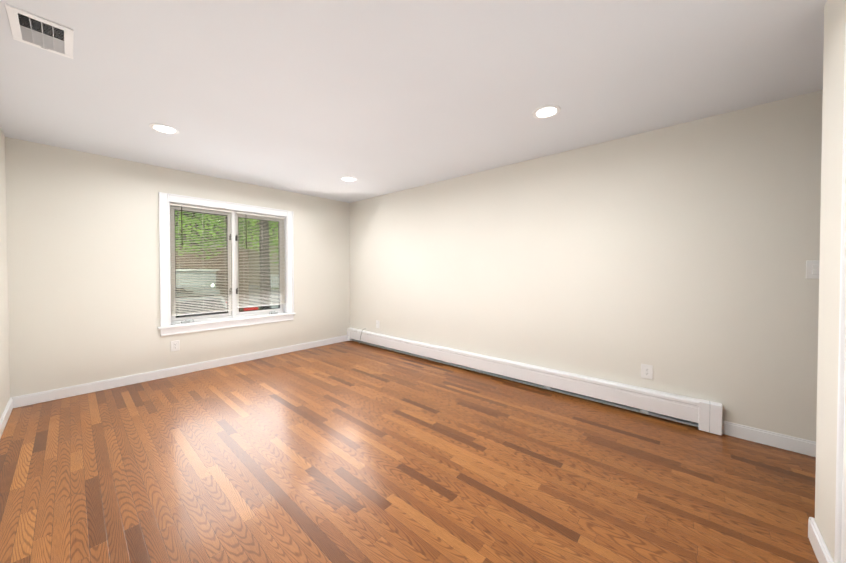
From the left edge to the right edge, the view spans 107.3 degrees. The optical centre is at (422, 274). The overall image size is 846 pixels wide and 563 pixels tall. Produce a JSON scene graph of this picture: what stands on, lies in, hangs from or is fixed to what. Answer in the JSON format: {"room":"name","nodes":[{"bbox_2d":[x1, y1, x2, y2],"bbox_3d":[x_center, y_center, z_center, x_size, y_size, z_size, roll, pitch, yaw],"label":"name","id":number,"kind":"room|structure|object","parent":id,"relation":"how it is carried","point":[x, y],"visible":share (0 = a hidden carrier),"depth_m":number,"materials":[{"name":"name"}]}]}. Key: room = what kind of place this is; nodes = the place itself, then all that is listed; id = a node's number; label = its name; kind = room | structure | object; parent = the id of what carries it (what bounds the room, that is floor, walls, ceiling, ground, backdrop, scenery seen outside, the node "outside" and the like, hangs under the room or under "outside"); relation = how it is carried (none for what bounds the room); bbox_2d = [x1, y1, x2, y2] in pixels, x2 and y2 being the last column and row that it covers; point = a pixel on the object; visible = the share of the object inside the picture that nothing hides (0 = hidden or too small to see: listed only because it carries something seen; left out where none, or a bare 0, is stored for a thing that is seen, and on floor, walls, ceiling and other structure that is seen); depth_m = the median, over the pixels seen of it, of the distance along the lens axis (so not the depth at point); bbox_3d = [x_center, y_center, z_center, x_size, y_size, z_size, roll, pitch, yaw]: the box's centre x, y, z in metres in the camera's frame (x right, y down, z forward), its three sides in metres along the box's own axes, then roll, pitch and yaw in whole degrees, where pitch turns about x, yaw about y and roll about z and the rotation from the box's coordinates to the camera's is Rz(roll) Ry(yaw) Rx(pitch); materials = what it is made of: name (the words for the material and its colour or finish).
{"room":"empty bedroom","nodes":[
{"label":"empty bedroom","id":0,"kind":"room"},
{"bbox_2d":[0,128,9,417],"bbox_3d":[-1.885,0.016,1.088,5.340,2.440,0.120,1,1,41],"label":"wall","id":1,"kind":"structure","parent":0,"point":[4,369],"depth_m":2.63,"materials":[{"name":"beige paint"}]},
{"bbox_2d":[0,397,15,437],"bbox_3d":[-1.825,1.183,1.144,5.060,0.100,0.016,1,1,41],"label":"baseboard","id":2,"kind":"structure","parent":1,"relation":"attached to","point":[11,404],"depth_m":2.58,"materials":[{"name":"white wood"}]},
{"bbox_2d":[5,137,349,396],"bbox_3d":[-2.576,0.044,4.222,0.160,3.790,9.665,1,1,41],"label":"wall","id":3,"kind":"structure","parent":0,"point":[83,275],"depth_m":3.29,"materials":[{"name":"beige paint"}]},
{"bbox_2d":[171,340,179,351],"bbox_3d":[-2.939,0.844,3.693,0.008,0.122,0.083,1,1,41],"label":"outlet","id":4,"kind":"object","parent":3,"relation":"attached to","point":[175,345],"visible":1,"depth_m":3.69,"materials":[{"name":"white plastic"}]},
{"bbox_2d":[16,335,346,407],"bbox_3d":[-2.523,1.138,4.165,0.016,0.100,3.565,1,1,41],"label":"baseboard","id":5,"kind":"structure","parent":3,"relation":"attached to","point":[39,397],"depth_m":3.55,"materials":[{"name":"white wood"}]},
{"bbox_2d":[157,192,295,335],"bbox_3d":[-2.549,-0.127,4.205,0.199,1.654,1.624,1,1,41],"label":"casement window","id":6,"kind":"structure","parent":3,"relation":"in","point":[170,204],"depth_m":4.10,"materials":[{"name":"white"}]},
{"bbox_2d":[0,341,818,562],"bbox_3d":[0.053,1.254,1.921,7.170,0.060,3.905,1,1,41],"label":"floor","id":7,"kind":"structure","parent":0,"point":[348,452],"depth_m":1.90,"materials":[{"name":"brown wood"}]},
{"bbox_2d":[0,0,826,202],"bbox_3d":[0.053,-1.246,1.884,7.170,0.060,3.905,1,1,41],"label":"ceiling","id":8,"kind":"structure","parent":0,"point":[322,98],"depth_m":1.93,"materials":[{"name":"white paint"}]},
{"bbox_2d":[5,4,73,58],"bbox_3d":[-1.912,-1.206,1.566,0.315,0.011,0.204,1,1,41],"label":"ceiling vent","id":9,"kind":"object","parent":8,"relation":"in","point":[37,31],"visible":1,"depth_m":1.55,"materials":[{"name":"white metal"}]},
{"bbox_2d":[149,123,178,133],"bbox_3d":[-2.174,-1.223,2.618,0.196,0.007,0.196,1,1,38],"label":"recessed light","id":10,"kind":"object","parent":8,"relation":"in","point":[162,128],"depth_m":2.61,"materials":[{"name":"white"}]},
{"bbox_2d":[341,177,355,180],"bbox_3d":[-0.968,-1.244,4.061,0.196,0.007,0.196,0,1,-1],"label":"recessed light","id":11,"kind":"object","parent":8,"relation":"in","point":[343,178],"depth_m":4.05,"materials":[{"name":"white"}]},
{"bbox_2d":[533,105,560,118],"bbox_3d":[0.926,-1.219,2.338,0.196,0.007,0.196,0,1,-1],"label":"recessed light","id":12,"kind":"object","parent":8,"relation":"in","point":[546,111],"depth_m":2.33,"materials":[{"name":"white"}]},
{"bbox_2d":[349,90,822,441],"bbox_3d":[1.304,-0.017,3.322,7.170,2.440,0.120,1,1,41],"label":"wall","id":13,"kind":"structure","parent":0,"point":[678,256],"depth_m":2.73,"materials":[{"name":"beige paint"}]},
{"bbox_2d":[347,327,722,435],"bbox_3d":[0.471,1.075,3.944,4.791,0.226,0.070,1,1,41],"label":"baseboard heater","id":14,"kind":"object","parent":13,"relation":"attached to","point":[704,415],"visible":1,"depth_m":3.04,"materials":[{"name":"white metal"}]},
{"bbox_2d":[641,364,652,379],"bbox_3d":[1.935,0.838,2.692,0.083,0.122,0.008,1,1,41],"label":"outlet","id":15,"kind":"object","parent":13,"relation":"attached to","point":[646,371],"visible":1,"depth_m":2.69,"materials":[{"name":"white plastic"}]},
{"bbox_2d":[722,420,815,456],"bbox_3d":[3.072,1.175,1.690,2.095,0.100,0.015,1,1,41],"label":"baseboard","id":16,"kind":"structure","parent":13,"relation":"attached to","point":[800,446],"depth_m":2.21,"materials":[{"name":"white wood"}]},
{"bbox_2d":[806,260,819,278],"bbox_3d":[2.618,-0.034,2.075,0.083,0.122,0.010,1,1,41],"label":"light switch","id":17,"kind":"object","parent":13,"relation":"attached to","point":[812,269],"visible":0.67,"depth_m":2.08,"materials":[{"name":"white plastic"}]},
{"bbox_2d":[815,0,845,560],"bbox_3d":[0.982,0.026,0.394,0.120,2.440,2.630,1,1,41],"label":"wall","id":18,"kind":"structure","parent":0,"point":[830,229],"depth_m":1.24,"materials":[{"name":"beige paint"}]},
{"bbox_2d":[808,517,833,562],"bbox_3d":[1.658,1.181,1.280,0.015,0.100,0.393,1,1,41],"label":"baseboard","id":19,"kind":"structure","parent":18,"relation":"attached to","point":[821,551],"depth_m":1.35,"materials":[{"name":"white wood"}]},
{"bbox_2d":[834,23,845,562],"bbox_3d":[1.008,0.175,0.448,0.149,2.136,1.698,1,1,41],"label":"door frame","id":20,"kind":"structure","parent":18,"relation":"attached to","point":[840,532],"depth_m":1.12,"materials":[{"name":"white wood"}]},
{"label":"outside","id":21,"kind":"structure","parent":0,"visible":0},
{"bbox_2d":[249,285,278,309],"bbox_3d":[-21.620,1.070,32.093,65.250,1.310,100.000,1,1,41],"label":"driveway","id":22,"kind":"structure","parent":21,"point":[273,306],"depth_m":15.41,"materials":[{"name":"concrete"}]},
{"bbox_2d":[176,284,213,290],"bbox_3d":[-8.627,1.093,9.517,2.120,1.535,4.700,1,1,41],"label":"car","id":23,"kind":"object","parent":22,"relation":"on","point":[182,288],"depth_m":9.64,"materials":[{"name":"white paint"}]},
{"bbox_2d":[176,246,248,310],"bbox_3d":[-11.603,0.323,9.676,1.190,2.870,11.760,1,1,41],"label":"fence","id":24,"kind":"object","parent":22,"relation":"on","point":[212,273],"depth_m":13.09,"materials":[{"name":"grey wood"}]},
{"bbox_2d":[171,290,258,324],"bbox_3d":[-5.465,1.128,5.316,2.140,1.590,4.500,1,1,41],"label":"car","id":25,"kind":"object","parent":22,"relation":"on","point":[246,309],"depth_m":5.75,"materials":[{"name":"white paint"}]},
{"bbox_2d":[175,210,277,308],"bbox_3d":[-4.842,-1.668,8.443,10.509,7.092,8.348,1,1,41],"label":"trees","id":26,"kind":"object","parent":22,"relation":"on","point":[219,225],"depth_m":7.66,"materials":[{"name":"green plant"}]},
{"bbox_2d":[203,229,257,245],"bbox_3d":[-11.166,-2.862,12.744,5.254,9.355,9.905,1,1,41],"label":"trees","id":27,"kind":"object","parent":22,"relation":"on","point":[248,232],"depth_m":15.06,"materials":[{"name":"green plant"}]},
{"bbox_2d":[241,241,277,285],"bbox_3d":[-10.138,-3.641,24.065,9.800,10.570,8.350,1,1,41],"label":"house","id":28,"kind":"structure","parent":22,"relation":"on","point":[275,255],"depth_m":18.93,"materials":[{"name":"grey"}]},
{"bbox_2d":[271,276,278,287],"bbox_3d":[-6.040,0.275,16.643,0.120,0.820,4.550,1,1,41],"label":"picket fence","id":29,"kind":"object","parent":22,"relation":"on","point":[274,280],"depth_m":15.19,"materials":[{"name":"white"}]}
]}

